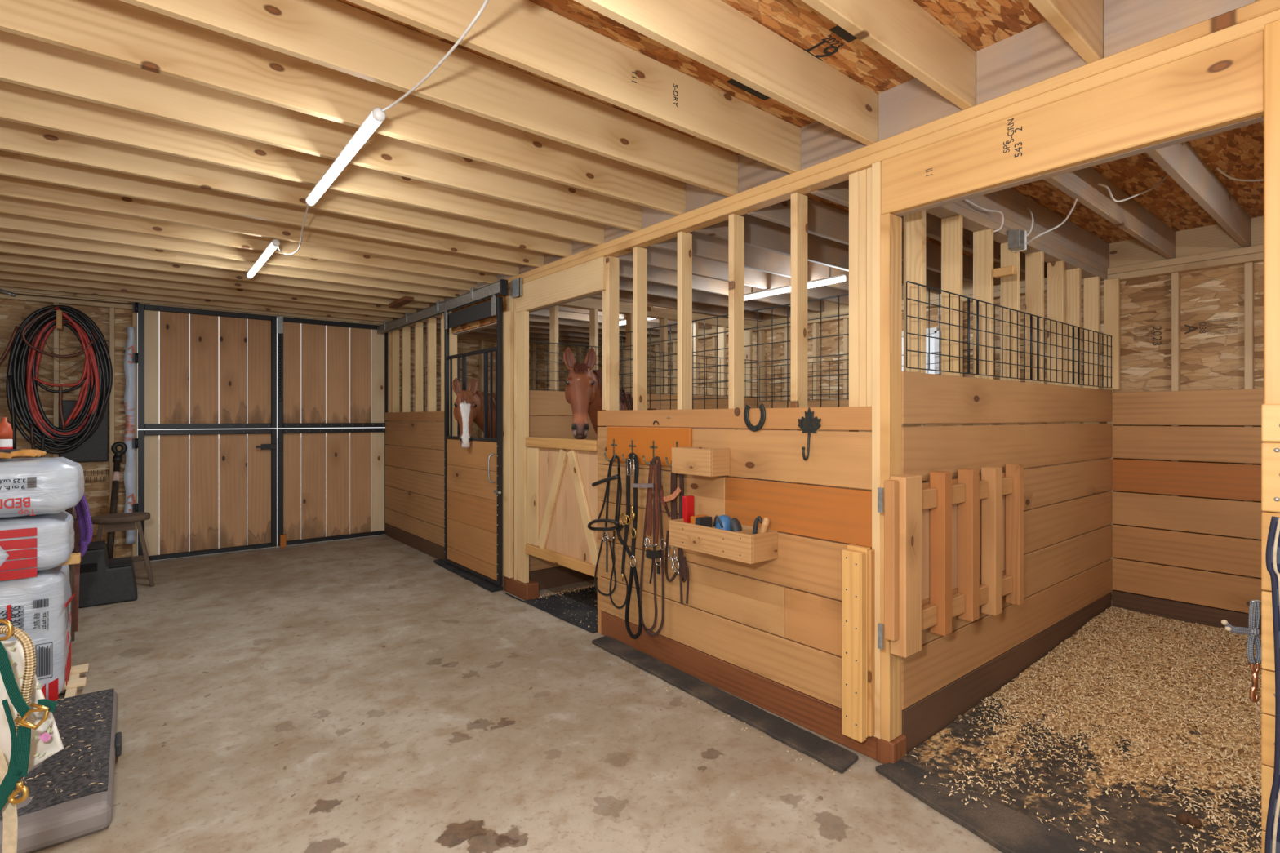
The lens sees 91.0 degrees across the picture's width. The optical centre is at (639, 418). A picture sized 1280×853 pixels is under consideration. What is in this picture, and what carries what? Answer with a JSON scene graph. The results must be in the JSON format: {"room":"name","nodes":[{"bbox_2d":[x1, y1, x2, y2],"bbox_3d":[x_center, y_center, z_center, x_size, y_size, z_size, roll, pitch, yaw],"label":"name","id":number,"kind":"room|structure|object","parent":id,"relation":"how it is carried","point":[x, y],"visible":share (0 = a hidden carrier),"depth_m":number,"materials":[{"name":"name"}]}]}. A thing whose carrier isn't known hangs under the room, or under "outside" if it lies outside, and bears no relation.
{"room":"farm building","nodes":[
{"label":"farm building","id":0,"kind":"room"},
{"bbox_2d":[0,640,57,812],"bbox_3d":[-1.419,0.714,1.437,0.170,0.416,0.021,0,0,0],"label":"halter","id":1,"kind":"object","parent":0,"point":[18,766],"visible":1,"depth_m":1.44,"materials":[{"name":"green fabric"}]},
{"bbox_2d":[0,748,17,852],"bbox_3d":[-1.484,0.915,1.465,0.067,0.289,0.004,0,0,0],"label":"strap","id":2,"kind":"object","parent":1,"relation":"hanging from","point":[9,811],"visible":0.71,"depth_m":1.46,"materials":[{"name":"beige fabric"}]},
{"bbox_2d":[0,618,35,732],"bbox_3d":[-1.484,0.595,1.460,0.140,0.273,0.039,0,0,0],"label":"rope","id":3,"kind":"object","parent":1,"relation":"hanging from","point":[28,646],"visible":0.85,"depth_m":1.46,"materials":[{"name":"beige fabric"}]},
{"bbox_2d":[0,640,64,770],"bbox_3d":[-1.488,0.688,1.515,0.220,0.333,0.040,0,0,0],"label":"floral cloth","id":4,"kind":"object","parent":3,"relation":"hanging from","point":[46,740],"visible":0.48,"depth_m":1.51,"materials":[{"name":"white fabric"}]},
{"bbox_2d":[39,732,51,742],"bbox_3d":[-1.413,0.758,1.496,0.028,0.023,0.001,0,0,0],"label":"flower","id":5,"kind":"object","parent":4,"relation":"on","point":[44,736],"depth_m":1.49,"materials":[{"name":"pink fabric"}]},
{"bbox_2d":[0,285,587,570],"bbox_3d":[-3.494,0.032,7.573,7.096,2.836,0.148,0,0,-39],"label":"wall","id":6,"kind":"structure","parent":0,"point":[112,315],"depth_m":6.20,"materials":[{"name":"brown wood"}]},
{"bbox_2d":[0,288,16,297],"bbox_3d":[-5.763,-1.149,5.657,0.230,0.100,0.047,0,0,-27],"label":"metal bracket","id":7,"kind":"object","parent":6,"relation":"attached to","point":[2,291],"visible":1,"depth_m":5.68,"materials":[{"name":"metal"}]},
{"bbox_2d":[0,304,112,457],"bbox_3d":[-5.436,-0.337,5.846,0.826,1.448,0.112,0,0,-39],"label":"coil","id":8,"kind":"object","parent":6,"relation":"attached to","point":[22,381],"visible":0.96,"depth_m":5.82,"materials":[{"name":"rubber"}]},
{"bbox_2d":[56,310,63,330],"bbox_3d":[-5.400,-0.909,5.858,0.040,0.170,0.210,0,0,-39],"label":"peg","id":9,"kind":"object","parent":6,"relation":"attached to","point":[60,326],"visible":0.9,"depth_m":5.78,"materials":[{"name":"brown wood"}]},
{"bbox_2d":[58,400,108,462],"bbox_3d":[-5.327,0.125,6.030,0.355,0.590,0.024,0,0,-39],"label":"flap","id":10,"kind":"object","parent":6,"relation":"hanging from","point":[95,448],"visible":0.4,"depth_m":6.05,"materials":[{"name":"black plastic"}]},
{"bbox_2d":[124,326,135,544],"bbox_3d":[-5.062,0.170,6.243,0.091,2.160,0.043,0,0,-39],"label":"strip","id":11,"kind":"object","parent":6,"relation":"attached to","point":[129,366],"visible":0.92,"depth_m":6.25,"materials":[{"name":"white plastic"}]},
{"bbox_2d":[132,428,276,560],"bbox_3d":[-4.562,0.779,6.660,1.257,1.317,0.106,0,0,-39],"label":"gate leaf","id":12,"kind":"object","parent":6,"relation":"attached to","point":[204,443],"visible":0.93,"depth_m":6.67,"materials":[{"name":"brown wood"}]},
{"bbox_2d":[132,302,276,429],"bbox_3d":[-4.564,-0.519,6.662,1.257,1.261,0.101,0,0,-39],"label":"gate leaf","id":13,"kind":"object","parent":6,"relation":"attached to","point":[174,321],"visible":1,"depth_m":6.67,"materials":[{"name":"brown wood"}]},
{"bbox_2d":[277,427,387,546],"bbox_3d":[-3.578,0.779,7.459,1.262,1.317,0.101,0,0,-39],"label":"gate leaf","id":14,"kind":"object","parent":6,"relation":"attached to","point":[301,452],"visible":0.84,"depth_m":7.43,"materials":[{"name":"brown wood"}]},
{"bbox_2d":[277,315,387,427],"bbox_3d":[-3.580,-0.519,7.458,1.267,1.261,0.101,0,0,-39],"label":"gate leaf","id":15,"kind":"object","parent":6,"relation":"attached to","point":[301,342],"visible":0.95,"depth_m":7.43,"materials":[{"name":"brown wood"}]},
{"bbox_2d":[31,534,1002,852],"bbox_3d":[-0.290,1.525,4.014,7.800,0.150,9.806,0,0,-39],"label":"floor","id":16,"kind":"structure","parent":0,"point":[358,695],"depth_m":2.83,"materials":[{"name":"concrete"}]},
{"bbox_2d":[0,688,121,852],"bbox_3d":[-2.617,1.395,2.375,1.020,0.106,1.215,0,0,-39],"label":"storage bin","id":17,"kind":"object","parent":16,"relation":"on","point":[48,819],"visible":0.66,"depth_m":2.33,"materials":[{"name":"plastic"}]},
{"bbox_2d":[14,692,105,799],"bbox_3d":[-2.530,1.336,2.501,0.630,0.003,1.072,0,0,-39],"label":"anti-slip grit flecks","id":18,"kind":"object","parent":17,"relation":"on","point":[100,692],"visible":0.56,"depth_m":2.53,"materials":[{"name":"beige"}]},
{"bbox_2d":[68,564,75,642],"bbox_3d":[-3.824,1.097,3.788,0.680,0.714,0.389,0,0,-39],"label":"stand","id":19,"kind":"object","parent":16,"relation":"on","point":[71,566],"visible":0.14,"depth_m":4.01,"materials":[{"name":"brown wood"}]},
{"bbox_2d":[64,506,79,632],"bbox_3d":[-3.790,0.843,3.792,0.650,0.895,0.494,0,0,-39],"label":"saddle","id":20,"kind":"object","parent":19,"relation":"on","point":[72,511],"visible":0.17,"depth_m":3.81,"materials":[{"name":"leather"}]},
{"bbox_2d":[74,493,93,556],"bbox_3d":[-3.539,0.569,3.741,0.516,0.508,0.110,0,0,2],"label":"lead rope","id":21,"kind":"object","parent":20,"relation":"hanging from","point":[82,512],"visible":0.48,"depth_m":3.75,"materials":[{"name":"purple fabric"}]},
{"bbox_2d":[62,663,88,697],"bbox_3d":[-3.296,1.421,3.051,0.915,0.057,0.610,0,0,-39],"label":"pallet","id":22,"kind":"object","parent":16,"relation":"on","point":[74,682],"visible":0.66,"depth_m":3.33,"materials":[{"name":"brown wood"}]},
{"bbox_2d":[0,564,75,701],"bbox_3d":[-3.347,1.087,3.092,0.820,0.663,0.663,0,0,-39],"label":"bag","id":23,"kind":"object","parent":22,"relation":"on","point":[40,606],"visible":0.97,"depth_m":3.06,"materials":[{"name":"plastic"}]},
{"bbox_2d":[0,511,74,581],"bbox_3d":[-3.291,0.622,3.026,0.849,0.278,0.516,0,0,-39],"label":"bag","id":24,"kind":"object","parent":23,"relation":"on","point":[28,544],"visible":0.94,"depth_m":3.02,"materials":[{"name":"plastic"}]},
{"bbox_2d":[0,457,84,517],"bbox_3d":[-3.250,0.343,3.033,0.861,0.280,0.532,0,0,-39],"label":"bag","id":25,"kind":"object","parent":24,"relation":"on","point":[31,486],"visible":1,"depth_m":3.03,"materials":[{"name":"plastic"}]},
{"bbox_2d":[0,417,13,449],"bbox_3d":[-3.232,0.096,3.199,0.064,0.201,0.064,0,0,-39],"label":"spray bottle","id":26,"kind":"object","parent":25,"relation":"on","point":[6,429],"visible":0.79,"depth_m":3.19,"materials":[{"name":"red plastic"}]},
{"bbox_2d":[0,449,42,459],"bbox_3d":[-3.058,0.176,3.038,0.245,0.043,0.161,0,0,-39],"label":"glove","id":27,"kind":"object","parent":25,"relation":"on","point":[4,454],"visible":1,"depth_m":3.04,"materials":[{"name":"yellow leather"}]},
{"bbox_2d":[0,448,46,457],"bbox_3d":[-3.112,0.176,3.138,0.149,0.043,0.247,0,0,27],"label":"glove","id":28,"kind":"object","parent":25,"relation":"on","point":[44,453],"visible":0.27,"depth_m":3.18,"materials":[{"name":"yellow leather"}]},
{"bbox_2d":[59,552,80,565],"bbox_3d":[-2.977,0.735,3.277,0.095,0.046,0.080,0,0,-39],"label":"wedge","id":29,"kind":"object","parent":23,"relation":"on","point":[75,558],"visible":0.48,"depth_m":3.26,"materials":[{"name":"beige wood"}]},
{"bbox_2d":[78,540,137,608],"bbox_3d":[-4.247,1.226,5.019,0.372,0.449,0.354,0,0,-39],"label":"dustpan","id":30,"kind":"object","parent":16,"relation":"on","point":[103,580],"visible":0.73,"depth_m":4.88,"materials":[{"name":"black plastic"}]},
{"bbox_2d":[106,441,127,559],"bbox_3d":[-4.952,0.839,5.896,0.122,1.221,0.600,0,0,-27],"label":"bar","id":31,"kind":"object","parent":16,"relation":"on","point":[117,458],"visible":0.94,"depth_m":6.00,"materials":[{"name":"metal"}]},
{"bbox_2d":[90,511,154,586],"bbox_3d":[-4.471,1.142,5.413,0.460,0.616,0.350,0,0,-39],"label":"wooden stool","id":32,"kind":"object","parent":16,"relation":"on","point":[120,522],"visible":0.77,"depth_m":5.37,"materials":[{"name":"brown wood"}]},
{"bbox_2d":[280,534,286,547],"bbox_3d":[-4.007,1.380,7.065,0.060,0.140,0.038,0,0,-39],"label":"wood block","id":33,"kind":"object","parent":16,"relation":"on","point":[282,537],"visible":1,"depth_m":7.05,"materials":[{"name":"brown wood"}]},
{"bbox_2d":[434,559,503,592],"bbox_3d":[-1.618,1.434,5.793,0.113,0.030,1.360,0,0,-39],"label":"rubber mat","id":34,"kind":"object","parent":16,"relation":"on","point":[482,583],"visible":0.88,"depth_m":5.63,"materials":[{"name":"black rubber"}]},
{"bbox_2d":[452,377,566,448],"bbox_3d":[-0.734,0.535,6.753,2.811,1.813,0.749,0,0,-39],"label":"horse","id":35,"kind":"object","parent":16,"relation":"on","point":[468,404],"visible":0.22,"depth_m":5.71},
{"bbox_2d":[505,586,597,633],"bbox_3d":[-0.253,1.443,5.081,1.208,0.012,1.243,0,0,-39],"label":"rubber mat","id":36,"kind":"object","parent":16,"relation":"on","point":[583,606],"visible":0.44,"depth_m":4.81,"materials":[{"name":"black rubber"}]},
{"bbox_2d":[563,346,812,537],"bbox_3d":[0.528,0.460,5.406,2.752,1.966,0.587,0,0,-36],"label":"horse","id":37,"kind":"object","parent":16,"relation":"on","point":[584,387],"visible":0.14,"depth_m":4.58},
{"bbox_2d":[591,635,857,773],"bbox_3d":[0.307,1.439,3.356,0.157,0.020,1.892,0,0,-37],"label":"rubber mat","id":38,"kind":"object","parent":16,"relation":"on","point":[836,757],"visible":1,"depth_m":3.09,"materials":[{"name":"grey rubber"}]},
{"bbox_2d":[534,582,1262,852],"bbox_3d":[1.614,1.381,4.066,3.248,0.135,4.730,0,0,-39],"label":"wood shavings","id":39,"kind":"object","parent":16,"relation":"on","point":[1135,722],"visible":0.89,"depth_m":2.73},
{"bbox_2d":[1176,812,1201,828],"bbox_3d":[1.927,1.410,2.207,0.053,0.039,0.065,0,0,-39],"label":"dropping","id":40,"kind":"object","parent":39,"relation":"on","point":[1184,818],"visible":1,"depth_m":2.20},
{"bbox_2d":[875,759,1110,852],"bbox_3d":[2.626,1.438,2.861,3.178,0.022,1.653,0,0,-39],"label":"rubber mat","id":41,"kind":"object","parent":16,"relation":"on","point":[1008,830],"visible":0.23,"depth_m":2.25,"materials":[{"name":"grey rubber"}]},
{"bbox_2d":[0,0,1258,321],"bbox_3d":[-1.763,-1.287,3.042,4.087,0.238,9.547,0,0,-39],"label":"ceiling","id":42,"kind":"structure","parent":0,"point":[150,149],"depth_m":2.60,"materials":[{"name":"brown wood"}]},
{"bbox_2d":[246,239,280,278],"bbox_3d":[-2.706,-1.135,4.500,0.056,0.069,1.224,0,0,-39],"label":"tube light","id":43,"kind":"object","parent":42,"relation":"attached to","point":[273,246],"visible":1,"depth_m":4.37,"materials":[{"name":"white plastic"}]},
{"bbox_2d":[275,106,386,255],"bbox_3d":[-1.659,-1.123,3.275,0.143,0.093,2.382,0,0,-39],"label":"tube light","id":44,"kind":"object","parent":42,"relation":"attached to","point":[376,117],"depth_m":2.67,"materials":[{"name":"white plastic"}]},
{"bbox_2d":[388,296,413,308],"bbox_3d":[-2.370,-1.147,6.236,0.090,0.038,0.523,0,0,-38],"label":"scrap","id":45,"kind":"object","parent":42,"relation":"attached to","point":[403,300],"visible":1,"depth_m":6.16,"materials":[{"name":"brown wood"}]},
{"bbox_3d":[0.050,-1.135,1.083,0.051,0.069,1.264,0,0,-39],"label":"tube light","id":46,"kind":"object","parent":42,"relation":"attached to","visible":0},
{"bbox_2d":[381,0,488,111],"bbox_3d":[-0.630,-1.141,1.961,0.059,0.027,0.964,0,0,-39],"label":"power cord","id":47,"kind":"object","parent":46,"relation":"attached to","point":[486,2],"visible":1,"depth_m":1.98,"materials":[{"name":"white plastic"}]},
{"bbox_2d":[528,297,756,590],"bbox_3d":[0.145,0.185,6.173,2.899,2.529,0.115,0,0,-39],"label":"wall","id":48,"kind":"structure","parent":0,"point":[553,403],"depth_m":5.70,"materials":[{"name":"brown wood"}]},
{"bbox_2d":[528,340,756,396],"bbox_3d":[0.187,-0.440,6.120,2.903,0.406,0.009,0,0,-39],"label":"mesh panel","id":49,"kind":"object","parent":48,"relation":"attached to","point":[547,352],"visible":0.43,"depth_m":6.09,"materials":[{"name":"black metal"}]},
{"bbox_2d":[398,121,1263,347],"bbox_3d":[0.660,-1.183,5.640,3.049,0.205,8.538,0,0,-39],"label":"ceiling","id":50,"kind":"structure","parent":0,"point":[1197,209],"depth_m":3.96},
{"bbox_2d":[618,306,654,325],"bbox_3d":[-0.046,-1.145,6.685,0.041,0.250,0.750,0,0,-39],"label":"tube light","id":51,"kind":"object","parent":50,"relation":"attached to","point":[620,322],"visible":0.06,"depth_m":6.83,"materials":[{"name":"white plastic"}]},
{"bbox_2d":[618,317,654,325],"bbox_3d":[-0.046,-1.040,6.685,0.041,0.041,0.750,0,0,-39],"label":"diffuser","id":52,"kind":"object","parent":51,"relation":"attached to","point":[620,322],"depth_m":6.83,"materials":[{"name":"white"}]},
{"bbox_2d":[744,284,791,300],"bbox_3d":[1.071,-1.066,5.242,0.041,0.105,0.483,0,0,-39],"label":"tube light","id":53,"kind":"object","parent":50,"relation":"attached to","point":[784,289],"depth_m":5.23,"materials":[{"name":"white plastic"}]},
{"bbox_2d":[807,266,845,288],"bbox_3d":[1.430,-1.077,4.798,0.041,0.127,0.332,0,0,-39],"label":"tube light","id":54,"kind":"object","parent":50,"relation":"attached to","point":[814,283],"depth_m":4.78,"materials":[{"name":"white plastic"}]},
{"bbox_2d":[1097,173,1168,202],"bbox_3d":[2.505,-1.169,3.176,0.459,0.184,0.038,0,0,-15],"label":"cable","id":55,"kind":"object","parent":50,"relation":"hanging from","point":[1113,199],"visible":0.97,"depth_m":3.17,"materials":[{"name":"white plastic"}]},
{"bbox_2d":[1216,167,1263,181],"bbox_3d":[2.926,-1.238,3.160,0.368,0.151,0.134,0,0,6],"label":"cable","id":56,"kind":"object","parent":50,"relation":"hanging from","point":[1217,168],"visible":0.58,"depth_m":3.18,"materials":[{"name":"white plastic"}]},
{"bbox_2d":[385,0,1279,764],"bbox_3d":[-0.283,0.141,4.309,0.140,2.618,9.056,0,0,-39],"label":"wall","id":57,"kind":"structure","parent":0,"point":[766,634],"depth_m":2.97,"materials":[{"name":"brown wood"}]},
{"bbox_2d":[400,364,440,412],"bbox_3d":[-2.452,-0.310,7.109,0.009,0.526,1.883,0,0,-39],"label":"mesh panel","id":58,"kind":"object","parent":57,"relation":"attached to","point":[424,375],"visible":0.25,"depth_m":7.06,"materials":[{"name":"black metal"}]},
{"bbox_2d":[377,277,522,334],"bbox_3d":[-2.080,-1.065,6.370,0.114,0.170,3.480,0,0,-39],"label":"door track","id":59,"kind":"object","parent":57,"relation":"attached to","point":[500,287],"visible":0.99,"depth_m":5.81,"materials":[{"name":"metal"}]},
{"bbox_2d":[444,293,502,586],"bbox_3d":[-1.535,0.163,5.654,0.094,2.465,1.209,0,0,-39],"label":"door","id":60,"kind":"structure","parent":59,"relation":"hanging from","point":[473,475],"depth_m":5.59,"materials":[{"name":"brown wood"}]},
{"bbox_2d":[524,436,602,577],"bbox_3d":[-0.578,0.614,4.642,0.060,0.928,1.002,0,0,-39],"label":"door","id":61,"kind":"structure","parent":57,"relation":"in","point":[562,499],"depth_m":4.62,"materials":[{"name":"brown wood"}]},
{"bbox_2d":[607,426,691,466],"bbox_3d":[0.037,0.168,3.828,0.018,0.228,0.790,0,0,-39],"label":"board","id":62,"kind":"object","parent":57,"relation":"attached to","point":[664,438],"visible":0.69,"depth_m":3.81,"materials":[{"name":"orange wood"}]},
{"bbox_2d":[603,438,617,461],"bbox_3d":[-0.182,0.204,4.053,0.044,0.146,0.128,0,0,-39],"label":"coat hook","id":63,"kind":"object","parent":62,"relation":"attached to","point":[613,439],"visible":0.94,"depth_m":4.06,"materials":[{"name":"grey metal"}]},
{"bbox_2d":[587,455,628,608],"bbox_3d":[-0.219,0.721,4.036,0.064,0.969,0.399,0,0,-39],"label":"bridle","id":64,"kind":"object","parent":63,"relation":"hanging from","point":[609,477],"visible":1,"depth_m":4.03,"materials":[{"name":"black leather"}]},
{"bbox_2d":[622,439,635,462],"bbox_3d":[-0.060,0.204,3.903,0.044,0.146,0.128,0,0,-39],"label":"coat hook","id":65,"kind":"object","parent":62,"relation":"attached to","point":[632,440],"visible":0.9,"depth_m":3.91,"materials":[{"name":"grey metal"}]},
{"bbox_2d":[616,453,642,639],"bbox_3d":[-0.073,0.783,3.889,0.034,1.138,0.255,0,0,-39],"label":"halter","id":66,"kind":"object","parent":65,"relation":"hanging from","point":[631,554],"visible":1,"depth_m":3.87,"materials":[{"name":"fabric"}]},
{"bbox_2d":[642,440,657,464],"bbox_3d":[0.068,0.204,3.745,0.044,0.146,0.128,0,0,-39],"label":"coat hook","id":67,"kind":"object","parent":62,"relation":"attached to","point":[653,441],"visible":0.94,"depth_m":3.75,"materials":[{"name":"grey metal"}]},
{"bbox_2d":[631,456,666,636],"bbox_3d":[0.055,0.757,3.721,0.028,1.070,0.308,0,0,-39],"label":"bridle","id":68,"kind":"object","parent":67,"relation":"hanging from","point":[657,489],"visible":1,"depth_m":3.69,"materials":[{"name":"brown leather"}]},
{"bbox_2d":[665,441,677,466],"bbox_3d":[0.198,0.204,3.584,0.044,0.146,0.128,0,0,-39],"label":"coat hook","id":69,"kind":"object","parent":62,"relation":"attached to","point":[668,464],"visible":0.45,"depth_m":3.60,"materials":[{"name":"grey metal"}]},
{"bbox_2d":[657,460,688,604],"bbox_3d":[0.189,0.647,3.601,0.030,0.809,0.237,0,0,-39],"label":"bridle","id":70,"kind":"object","parent":69,"relation":"hanging from","point":[683,572],"visible":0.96,"depth_m":3.57,"materials":[{"name":"brown leather"}]},
{"bbox_2d":[671,446,729,476],"bbox_3d":[0.322,0.230,3.371,0.148,0.140,0.295,0,0,-39],"label":"wooden box","id":71,"kind":"object","parent":57,"relation":"attached to","point":[689,460],"visible":1,"depth_m":3.29,"materials":[{"name":"brown wood"}]},
{"bbox_2d":[669,518,777,564],"bbox_3d":[0.411,0.615,3.218,0.202,0.134,0.574,0,0,-39],"label":"wooden tray","id":72,"kind":"object","parent":57,"relation":"attached to","point":[742,546],"visible":0.98,"depth_m":3.08,"materials":[{"name":"brown wood"}]},
{"bbox_2d":[682,495,693,523],"bbox_3d":[0.265,0.546,3.440,0.060,0.242,0.036,0,0,-39],"label":"bottle","id":73,"kind":"object","parent":72,"relation":"in","point":[687,500],"visible":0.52,"depth_m":3.42,"materials":[{"name":"red plastic"}]},
{"bbox_2d":[690,514,711,527],"bbox_3d":[0.326,0.594,3.348,0.100,0.148,0.070,0,0,-39],"label":"brush","id":74,"kind":"object","parent":72,"relation":"in","point":[704,520],"visible":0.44,"depth_m":3.32,"materials":[{"name":"black plastic"}]},
{"bbox_2d":[712,515,730,531],"bbox_3d":[0.423,0.578,3.204,0.105,0.178,0.094,0,0,-39],"label":"comb","id":75,"kind":"object","parent":72,"relation":"on","point":[723,522],"visible":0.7,"depth_m":3.17,"materials":[{"name":"plastic"}]},
{"bbox_2d":[729,517,742,531],"bbox_3d":[0.482,0.583,3.124,0.060,0.170,0.073,0,0,-39],"label":"brush","id":76,"kind":"object","parent":72,"relation":"on","point":[735,525],"visible":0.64,"depth_m":3.11,"materials":[{"name":"black plastic"}]},
{"bbox_2d":[751,515,762,534],"bbox_3d":[0.567,0.537,3.051,0.024,0.129,0.064,0,0,-39],"label":"pick","id":77,"kind":"object","parent":72,"relation":"in","point":[758,518],"visible":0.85,"depth_m":3.05,"materials":[{"name":"black plastic"}]},
{"bbox_2d":[760,517,769,533],"bbox_3d":[0.593,0.541,3.019,0.032,0.136,0.062,0,0,-39],"label":"brush","id":78,"kind":"object","parent":72,"relation":"in","point":[766,521],"visible":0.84,"depth_m":3.00,"materials":[{"name":"brown wood"}]},
{"bbox_2d":[618,293,848,410],"bbox_3d":[0.442,-0.295,3.534,0.009,0.556,1.943,0,0,-39],"label":"mesh panel","id":79,"kind":"object","parent":57,"relation":"attached to","point":[788,304],"visible":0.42,"depth_m":3.31,"materials":[{"name":"black metal"}]},
{"bbox_2d":[733,407,740,416],"bbox_3d":[0.505,-0.033,3.264,0.008,0.048,0.044,0,0,-39],"label":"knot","id":80,"kind":"object","parent":57,"relation":"attached to","point":[737,411],"visible":1,"depth_m":3.26,"materials":[{"name":"brown wood"}]},
{"bbox_2d":[743,404,765,431],"bbox_3d":[0.576,-0.002,3.164,0.014,0.139,0.138,0,0,-39],"label":"horseshoe","id":81,"kind":"object","parent":57,"relation":"attached to","point":[762,411],"visible":1,"depth_m":3.15,"materials":[{"name":"metal"}]},
{"bbox_2d":[797,407,821,460],"bbox_3d":[0.765,0.073,2.897,0.056,0.245,0.128,0,0,-39],"label":"hook","id":82,"kind":"object","parent":57,"relation":"attached to","point":[808,424],"visible":1,"depth_m":2.90,"materials":[{"name":"metal"}]},
{"bbox_2d":[841,544,871,742],"bbox_3d":[0.922,0.954,2.686,0.080,0.808,0.096,0,0,-39],"label":"board","id":83,"kind":"object","parent":57,"relation":"attached to","point":[855,558],"visible":0.98,"depth_m":2.66,"materials":[{"name":"brown wood"}]},
{"bbox_2d":[867,549,875,737],"bbox_3d":[0.976,0.948,2.656,0.034,0.785,0.016,0,0,-39],"label":"board","id":84,"kind":"object","parent":57,"relation":"attached to","point":[871,553],"visible":1,"depth_m":2.65,"materials":[{"name":"brown wood"}]},
{"bbox_2d":[586,244,1263,635],"bbox_3d":[1.803,0.092,6.513,0.106,2.715,8.456,0,0,-39],"label":"wall","id":85,"kind":"structure","parent":0,"point":[1186,422],"depth_m":4.24,"materials":[{"name":"brown wood"}]},
{"bbox_2d":[759,340,1083,401],"bbox_3d":[2.304,-0.380,5.788,0.009,0.386,3.105,0,0,-39],"label":"mesh panel","id":86,"kind":"object","parent":85,"relation":"attached to","point":[812,371],"visible":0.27,"depth_m":6.42,"materials":[{"name":"black metal"}]},
{"bbox_2d":[902,327,941,373],"bbox_3d":[2.506,-0.560,5.707,0.060,0.480,0.460,0,0,-39],"label":"window","id":87,"kind":"structure","parent":85,"relation":"in","point":[934,332],"depth_m":5.59,"materials":[{"name":"white glass"}]},
{"bbox_2d":[902,200,1119,753],"bbox_3d":[2.230,0.185,3.598,2.899,2.529,0.188,0,0,-39],"label":"wall","id":88,"kind":"structure","parent":0,"point":[1068,500],"depth_m":3.50,"materials":[{"name":"brown wood"}]},
{"bbox_2d":[877,462,1023,657],"bbox_3d":[1.479,0.600,2.906,1.266,0.727,0.088,0,0,-39],"label":"rack","id":89,"kind":"object","parent":88,"relation":"attached to","point":[953,548],"visible":1,"depth_m":2.76,"materials":[{"name":"brown wood"}]},
{"bbox_2d":[964,199,1004,232],"bbox_3d":[1.728,-1.019,3.154,0.362,0.108,0.053,0,0,-38],"label":"cable","id":90,"kind":"object","parent":88,"relation":"attached to","point":[966,200],"visible":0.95,"depth_m":3.18,"materials":[{"name":"white plastic"}]},
{"bbox_2d":[906,280,1112,388],"bbox_3d":[2.244,-0.398,3.571,2.863,0.371,0.012,0,0,-39],"label":"mesh panel","id":91,"kind":"object","parent":88,"relation":"attached to","point":[968,313],"visible":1,"depth_m":3.33,"materials":[{"name":"black metal"}]},
{"bbox_2d":[1008,228,1026,252],"bbox_3d":[2.049,-0.963,3.413,0.105,0.104,0.068,0,0,-39],"label":"junction box","id":92,"kind":"object","parent":88,"relation":"attached to","point":[1017,238],"visible":1,"depth_m":3.38,"materials":[{"name":"metal"}]},
{"bbox_2d":[1025,205,1034,235],"bbox_3d":[2.134,-1.089,3.483,0.046,0.215,0.157,0,0,19],"label":"cable","id":93,"kind":"object","parent":92,"relation":"attached to","point":[1026,206],"visible":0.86,"depth_m":3.42,"materials":[{"name":"white plastic"}]},
{"bbox_2d":[1025,198,1077,244],"bbox_3d":[2.118,-1.001,3.245,0.089,0.131,0.388,0,0,-11],"label":"cable","id":94,"kind":"object","parent":92,"relation":"attached to","point":[1076,199],"visible":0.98,"depth_m":3.23,"materials":[{"name":"white plastic"}]},
{"bbox_2d":[1261,18,1279,852],"bbox_3d":[3.315,0.032,2.212,3.156,2.836,1.268,0,0,-39],"label":"wall","id":95,"kind":"structure","parent":0,"point":[1270,409],"depth_m":1.71,"materials":[{"name":"wood"}]},
{"bbox_2d":[1220,600,1261,702],"bbox_3d":[1.724,0.667,1.800,0.121,0.293,0.026,0,0,0],"label":"rope","id":96,"kind":"object","parent":95,"relation":"hanging from","point":[1254,617],"visible":0.97,"depth_m":1.79,"materials":[{"name":"fabric"}]},
{"bbox_2d":[1264,515,1279,852],"bbox_3d":[1.924,0.790,1.368,0.041,1.060,0.808,0,0,-39],"label":"plaid blanket","id":97,"kind":"object","parent":95,"relation":"hanging from","point":[1272,556],"visible":1,"depth_m":1.66,"materials":[{"name":"grey fabric"}]},
{"label":"outside","id":98,"kind":"structure","parent":0,"visible":0},
{"bbox_2d":[137,435,350,555],"bbox_3d":[-6.291,1.730,7.773,80.000,0.240,100.000,0,0,-39],"label":"ground","id":99,"kind":"structure","parent":98,"point":[349,436],"depth_m":13.91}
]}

